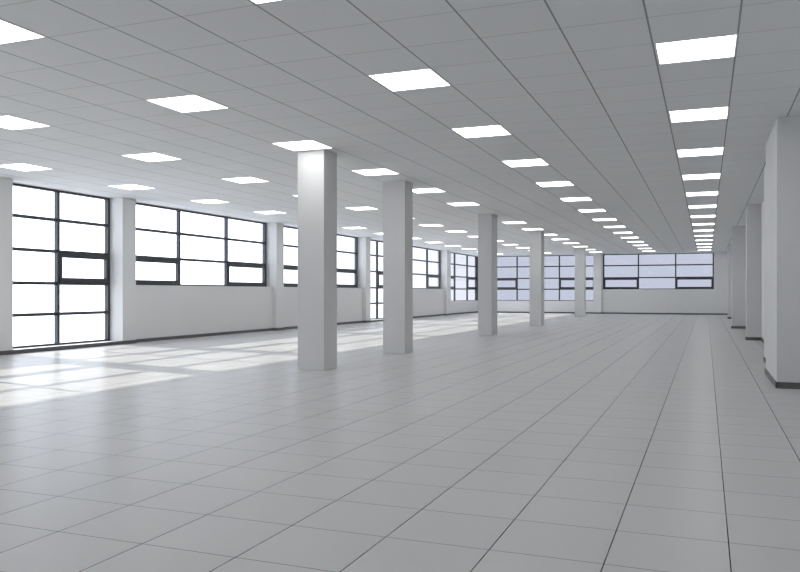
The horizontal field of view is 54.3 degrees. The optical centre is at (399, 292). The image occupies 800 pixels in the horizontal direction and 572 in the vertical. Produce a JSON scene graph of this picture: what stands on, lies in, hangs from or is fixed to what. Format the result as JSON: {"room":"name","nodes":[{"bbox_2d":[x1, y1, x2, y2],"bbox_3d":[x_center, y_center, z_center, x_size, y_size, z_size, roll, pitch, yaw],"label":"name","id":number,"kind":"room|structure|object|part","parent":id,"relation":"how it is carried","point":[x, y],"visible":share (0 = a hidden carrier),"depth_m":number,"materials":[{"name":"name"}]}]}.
{"room":"open-plan office","nodes":[
{"label":"open-plan office","id":0,"kind":"room"},
{"bbox_2d":[0,178,476,350],"bbox_3d":[-6.367,-0.571,24.107,0.620,3.903,63.140,0,0,21],"label":"wall","id":1,"kind":"structure","parent":0,"point":[136,312],"depth_m":23.80,"materials":[{"name":"white paint"}]},
{"bbox_2d":[13,183,114,349],"bbox_3d":[-8.296,-0.597,19.181,0.610,3.826,3.520,0,0,21],"label":"window","id":2,"kind":"structure","parent":1,"relation":"in","point":[59,254],"depth_m":19.30,"materials":[{"name":"grey metal"}]},
{"bbox_3d":[-8.296,1.306,19.181,0.610,0.020,3.520,0,0,21],"label":"sill","id":3,"kind":"part","parent":2,"relation":"part of","materials":[{"name":"grey metal"}]},
{"bbox_3d":[-8.123,-0.613,20.027,0.095,0.709,1.663,0,0,21],"label":"opening sash","id":4,"kind":"part","parent":2,"relation":"part of","materials":[{"name":"glass"}]},
{"bbox_2d":[136,203,265,286],"bbox_3d":[-6.174,-1.345,24.799,0.452,2.330,7.450,0,0,21],"label":"window","id":5,"kind":"structure","parent":1,"relation":"in","point":[139,258],"depth_m":24.46,"materials":[{"name":"grey metal"}]},
{"bbox_3d":[-7.145,-0.606,22.516,0.095,0.722,2.333,0,0,21],"label":"opening sash","id":6,"kind":"part","parent":5,"relation":"part of","materials":[{"name":"glass"}]},
{"bbox_3d":[-6.174,-0.190,24.799,0.452,0.020,7.450,0,0,21],"label":"sill","id":7,"kind":"part","parent":5,"relation":"part of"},
{"bbox_3d":[-5.337,-0.606,27.119,0.095,0.722,2.363,0,0,21],"label":"opening sash","id":8,"kind":"part","parent":5,"relation":"part of","materials":[{"name":"glass"}]},
{"bbox_2d":[0,311,477,354],"bbox_3d":[-6.150,1.335,24.022,0.186,0.092,63.108,0,0,21],"label":"baseboard","id":9,"kind":"structure","parent":1,"relation":"attached to","point":[31,350],"depth_m":22.30,"materials":[{"name":"black plastic"}]},
{"bbox_2d":[284,226,357,287],"bbox_3d":[-3.264,-1.345,32.208,0.452,2.330,7.430,0,0,21],"label":"window","id":10,"kind":"structure","parent":1,"relation":"in","point":[286,267],"depth_m":34.31,"materials":[{"name":"grey metal"}]},
{"bbox_3d":[-4.224,-0.606,29.951,0.095,0.722,2.370,0,0,21],"label":"opening sash","id":11,"kind":"part","parent":10,"relation":"part of","materials":[{"name":"glass"}]},
{"bbox_3d":[-2.431,-0.606,34.516,0.095,0.722,2.370,0,0,21],"label":"opening sash","id":12,"kind":"part","parent":10,"relation":"part of","materials":[{"name":"glass"}]},
{"bbox_2d":[371,240,382,319],"bbox_3d":[-0.993,-0.597,37.773,0.610,3.826,3.530,0,0,21],"label":"window","id":13,"kind":"structure","parent":1,"relation":"in","point":[378,273],"depth_m":37.88,"materials":[{"name":"grey metal"}]},
{"bbox_3d":[-0.799,-0.613,38.670,0.095,0.709,1.563,0,0,21],"label":"opening sash","id":14,"kind":"part","parent":13,"relation":"part of","materials":[{"name":"glass"}]},
{"bbox_2d":[413,246,440,288],"bbox_3d":[1.113,-1.345,43.350,0.452,2.330,7.390,0,0,21],"label":"window","id":15,"kind":"structure","parent":1,"relation":"in","point":[438,276],"depth_m":45.14,"materials":[{"name":"grey metal"}]},
{"bbox_3d":[1.976,-0.606,45.735,0.095,0.722,2.163,0,0,21],"label":"opening sash","id":16,"kind":"part","parent":15,"relation":"part of","materials":[{"name":"glass"}]},
{"bbox_2d":[451,252,476,301],"bbox_3d":[4.048,-0.960,50.824,0.452,3.100,7.230,0,0,21],"label":"window","id":17,"kind":"structure","parent":1,"relation":"in","point":[467,288],"depth_m":52.13,"materials":[{"name":"grey metal"}]},
{"bbox_3d":[4.901,-0.613,53.181,0.095,0.709,2.063,0,0,21],"label":"opening sash","id":18,"kind":"part","parent":17,"relation":"part of","materials":[{"name":"glass"}]},
{"bbox_2d":[0,313,799,571],"bbox_3d":[1.304,1.456,21.480,16.820,0.150,64.260,0,0,21],"label":"floor","id":19,"kind":"structure","parent":0,"point":[592,442],"depth_m":6.68,"materials":[{"name":"grey tile"}]},
{"bbox_2d":[298,149,336,370],"bbox_3d":[-1.491,-0.571,14.080,0.529,3.903,0.520,0,0,21],"label":"column","id":20,"kind":"structure","parent":19,"relation":"on","point":[317,169],"depth_m":13.86,"materials":[{"name":"white paint"}]},
{"bbox_2d":[383,181,412,353],"bbox_3d":[-0.046,-0.571,17.907,0.538,3.903,0.500,0,0,21],"label":"column","id":21,"kind":"structure","parent":19,"relation":"on","point":[397,195],"depth_m":17.69,"materials":[{"name":"white paint"}]},
{"bbox_2d":[478,214,496,334],"bbox_3d":[2.862,-0.571,25.424,0.455,3.903,0.720,0,0,21],"label":"column","id":22,"kind":"structure","parent":19,"relation":"on","point":[487,223],"depth_m":25.11,"materials":[{"name":"white paint"}]},
{"bbox_2d":[530,231,543,325],"bbox_3d":[5.705,-0.571,32.462,0.480,3.903,0.700,0,0,21],"label":"column","id":23,"kind":"structure","parent":19,"relation":"on","point":[536,237],"depth_m":32.13,"materials":[{"name":"white paint"}]},
{"bbox_2d":[575,248,585,316],"bbox_3d":[10.230,-0.571,44.248,0.550,3.903,0.450,0,0,21],"label":"column","id":24,"kind":"structure","parent":19,"relation":"on","point":[580,253],"depth_m":44.04,"materials":[{"name":"white paint"}]},
{"bbox_2d":[727,244,731,318],"bbox_3d":[17.440,-0.570,40.960,0.425,3.902,0.532,0,0,21],"label":"wall column","id":25,"kind":"structure","parent":19,"relation":"on","point":[729,245],"depth_m":40.76,"materials":[{"name":"white paint"}]},
{"bbox_2d":[731,226,745,328],"bbox_3d":[13.040,-0.570,29.956,0.570,3.902,0.532,0,0,21],"label":"wall column","id":26,"kind":"structure","parent":19,"relation":"on","point":[738,232],"depth_m":29.73,"materials":[{"name":"white paint"}]},
{"bbox_3d":[13.040,1.335,29.956,0.570,0.092,0.532,0,0,21],"label":"skirting","id":27,"kind":"part","parent":26,"relation":"part of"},
{"bbox_2d":[745,204,760,340],"bbox_3d":[10.255,-0.570,22.638,0.402,3.902,0.512,0,0,21],"label":"wall column","id":28,"kind":"structure","parent":19,"relation":"on","point":[753,212],"depth_m":22.42,"materials":[{"name":"white paint"}]},
{"bbox_3d":[10.255,1.335,22.638,0.402,0.092,0.512,0,0,21],"label":"skirting","id":29,"kind":"part","parent":28,"relation":"part of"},
{"bbox_2d":[763,164,765,362],"bbox_3d":[7.430,-0.570,15.443,0.400,3.902,0.512,0,0,21],"label":"wall column","id":30,"kind":"structure","parent":19,"relation":"on","point":[764,356],"depth_m":15.36,"materials":[{"name":"white paint"}]},
{"bbox_2d":[0,0,799,255],"bbox_3d":[1.304,-2.622,21.480,16.820,0.200,64.260,0,0,21],"label":"ceiling","id":31,"kind":"structure","parent":0,"point":[580,87],"depth_m":10.52,"materials":[{"name":"tile"}]},
{"bbox_2d":[0,19,45,44],"bbox_3d":[-3.989,-2.518,7.468,0.776,0.008,0.776,0,0,21],"label":"recessed light","id":32,"kind":"object","parent":31,"relation":"in","point":[0,19],"visible":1,"depth_m":7.66,"materials":[{"name":"white plastic"}]},
{"bbox_2d":[0,115,49,129],"bbox_3d":[-5.782,-2.518,11.580,0.776,0.008,0.776,0,0,21],"label":"recessed light","id":33,"kind":"object","parent":31,"relation":"in","point":[3,115],"visible":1,"depth_m":11.77,"materials":[{"name":"white plastic"}]},
{"bbox_2d":[0,163,51,170],"bbox_3d":[-7.574,-2.518,15.692,0.776,0.008,0.776,0,0,21],"label":"recessed light","id":34,"kind":"object","parent":31,"relation":"in","point":[15,163],"visible":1,"depth_m":15.72,"materials":[{"name":"white plastic"}]},
{"bbox_2d":[110,184,153,189],"bbox_3d":[-6.415,-2.518,18.645,0.776,0.008,0.776,0,0,21],"label":"recessed light","id":35,"kind":"object","parent":31,"relation":"in","point":[126,184],"visible":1,"depth_m":18.63,"materials":[{"name":"white plastic"}]},
{"bbox_2d":[121,152,181,161],"bbox_3d":[-4.622,-2.518,14.533,0.776,0.008,0.776,0,0,21],"label":"recessed light","id":36,"kind":"object","parent":31,"relation":"in","point":[152,152],"visible":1,"depth_m":14.56,"materials":[{"name":"white plastic"}]},
{"bbox_2d":[146,94,228,112],"bbox_3d":[-2.829,-2.518,10.421,0.776,0.008,0.776,0,0,21],"label":"recessed light","id":37,"kind":"object","parent":31,"relation":"in","point":[191,94],"visible":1,"depth_m":10.38,"materials":[{"name":"white plastic"}]},
{"bbox_2d":[190,199,229,203],"bbox_3d":[-5.255,-2.518,21.597,0.776,0.008,0.776,0,0,21],"label":"recessed light","id":38,"kind":"object","parent":31,"relation":"in","point":[207,199],"visible":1,"depth_m":21.58,"materials":[{"name":"white plastic"}]},
{"bbox_2d":[221,177,269,182],"bbox_3d":[-3.462,-2.518,17.485,0.776,0.008,0.776,0,0,21],"label":"recessed light","id":39,"kind":"object","parent":31,"relation":"in","point":[237,177],"visible":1,"depth_m":17.42,"materials":[{"name":"white plastic"}]},
{"bbox_2d":[250,0,281,3],"bbox_3d":[-1.037,-2.518,6.308,0.776,0.008,0.776,0,0,21],"label":"recessed light","id":40,"kind":"object","parent":31,"relation":"in","point":[250,0],"visible":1,"depth_m":6.75,"materials":[{"name":"white plastic"}]},
{"bbox_2d":[272,142,300,150],"bbox_3d":[-1.930,-2.518,13.451,0.228,0.008,0.799,0,0,21],"label":"recessed light","id":41,"kind":"object","parent":31,"relation":"in","point":[276,142],"depth_m":13.50,"materials":[{"name":"white plastic"}]},
{"bbox_2d":[301,140,332,148],"bbox_3d":[-1.402,-2.518,13.245,0.221,0.008,0.801,0,0,21],"label":"recessed light","id":42,"kind":"object","parent":31,"relation":"in","point":[301,140],"depth_m":13.18,"materials":[{"name":"white plastic"}]},
{"bbox_2d":[351,168,399,175],"bbox_3d":[-0.510,-2.518,16.325,0.776,0.008,0.776,0,0,21],"label":"recessed light","id":43,"kind":"object","parent":31,"relation":"in","point":[379,168],"visible":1,"depth_m":16.30,"materials":[{"name":"white plastic"}]},
{"bbox_2d":[367,68,450,91],"bbox_3d":[0.123,-2.518,9.261,0.776,0.008,0.776,0,0,21],"label":"recessed light","id":44,"kind":"object","parent":31,"relation":"in","point":[425,68],"visible":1,"depth_m":9.19,"materials":[{"name":"white plastic"}]},
{"bbox_2d":[451,125,511,137],"bbox_3d":[1.283,-2.518,12.213,0.776,0.008,0.776,0,0,21],"label":"recessed light","id":45,"kind":"object","parent":31,"relation":"in","point":[487,125],"visible":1,"depth_m":12.21,"materials":[{"name":"white plastic"}]},
{"bbox_2d":[502,158,548,166],"bbox_3d":[2.442,-2.518,15.165,0.776,0.008,0.776,0,0,21],"label":"recessed light","id":46,"kind":"object","parent":31,"relation":"in","point":[538,158],"visible":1,"depth_m":15.11,"materials":[{"name":"white plastic"}]},
{"bbox_2d":[535,181,573,186],"bbox_3d":[3.602,-2.518,18.118,0.776,0.008,0.776,0,0,21],"label":"recessed light","id":47,"kind":"object","parent":31,"relation":"in","point":[555,181],"visible":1,"depth_m":18.01,"materials":[{"name":"white plastic"}]},
{"bbox_2d":[654,34,737,63],"bbox_3d":[3.075,-2.518,8.101,0.776,0.008,0.776,0,0,21],"label":"recessed light","id":48,"kind":"object","parent":31,"relation":"in","point":[730,34],"visible":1,"depth_m":7.98,"materials":[{"name":"white plastic"}]},
{"bbox_2d":[669,106,728,122],"bbox_3d":[4.235,-2.518,11.053,0.776,0.008,0.776,0,0,21],"label":"recessed light","id":49,"kind":"object","parent":31,"relation":"in","point":[723,106],"visible":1,"depth_m":10.99,"materials":[{"name":"white plastic"}]},
{"bbox_2d":[677,147,723,156],"bbox_3d":[5.395,-2.518,14.006,0.776,0.008,0.776,0,0,21],"label":"recessed light","id":50,"kind":"object","parent":31,"relation":"in","point":[712,147],"visible":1,"depth_m":13.92,"materials":[{"name":"white plastic"}]},
{"bbox_2d":[682,173,720,179],"bbox_3d":[6.555,-2.518,16.958,0.776,0.008,0.776,0,0,21],"label":"recessed light","id":51,"kind":"object","parent":31,"relation":"in","point":[709,173],"visible":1,"depth_m":16.78,"materials":[{"name":"white plastic"}]},
{"bbox_2d":[474,251,727,312],"bbox_3d":[12.711,-0.571,50.929,16.520,3.903,1.100,0,0,21],"label":"wall","id":52,"kind":"structure","parent":0,"point":[715,300],"depth_m":49.43,"materials":[{"name":"white paint"}]},
{"bbox_3d":[5.252,-0.966,54.396,0.100,3.112,0.100,0,0,21],"label":"corner post","id":53,"kind":"part","parent":52,"relation":"part of","materials":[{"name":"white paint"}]},
{"bbox_2d":[477,255,592,300],"bbox_3d":[9.075,-0.943,52.694,8.060,3.065,0.452,0,0,21],"label":"window","id":54,"kind":"structure","parent":52,"relation":"in","point":[516,266],"depth_m":53.01,"materials":[{"name":"grey metal"}]},
{"bbox_3d":[6.688,-0.580,53.705,2.723,0.664,0.095,0,0,21],"label":"opening sash","id":55,"kind":"part","parent":54,"relation":"part of","materials":[{"name":"glass"}]},
{"bbox_3d":[11.739,-0.580,51.722,2.233,0.664,0.095,0,0,21],"label":"opening sash","id":56,"kind":"part","parent":54,"relation":"part of","materials":[{"name":"glass"}]},
{"bbox_2d":[497,311,727,314],"bbox_3d":[12.742,1.335,50.414,16.054,0.092,0.196,0,0,21],"label":"baseboard","id":57,"kind":"structure","parent":52,"relation":"attached to","point":[497,311],"depth_m":49.92,"materials":[{"name":"black plastic"}]},
{"bbox_2d":[603,253,713,289],"bbox_3d":[16.427,-1.327,49.806,6.740,2.295,0.452,0,0,21],"label":"window","id":58,"kind":"structure","parent":52,"relation":"in","point":[675,264],"depth_m":49.82,"materials":[{"name":"grey metal"}]},
{"bbox_3d":[14.367,-0.579,50.689,2.103,0.667,0.095,0,0,21],"label":"opening sash","id":59,"kind":"part","parent":58,"relation":"part of","materials":[{"name":"glass"}]},
{"bbox_3d":[16.427,-0.190,49.806,6.740,0.020,0.452,0,0,21],"label":"sill","id":60,"kind":"part","parent":58,"relation":"part of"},
{"bbox_3d":[18.524,-0.579,49.056,2.133,0.667,0.095,0,0,21],"label":"opening sash","id":61,"kind":"part","parent":58,"relation":"part of","materials":[{"name":"glass"}]},
{"bbox_2d":[761,201,763,338],"bbox_3d":[8.992,-0.571,18.460,0.300,3.903,64.260,0,0,21],"label":"wall","id":62,"kind":"structure","parent":0,"point":[762,204],"depth_m":21.87,"materials":[{"name":"white paint"}]},
{"bbox_2d":[764,116,799,388],"bbox_3d":[6.074,-0.570,12.183,0.540,3.902,2.292,0,0,21],"label":"wall column","id":63,"kind":"structure","parent":0,"point":[782,369],"depth_m":11.20,"materials":[{"name":"white paint"}]},
{"bbox_3d":[6.074,1.335,12.183,0.540,0.092,2.292,0,0,21],"label":"skirting","id":64,"kind":"part","parent":63,"relation":"part of","materials":[{"name":"black plastic"}]}
]}

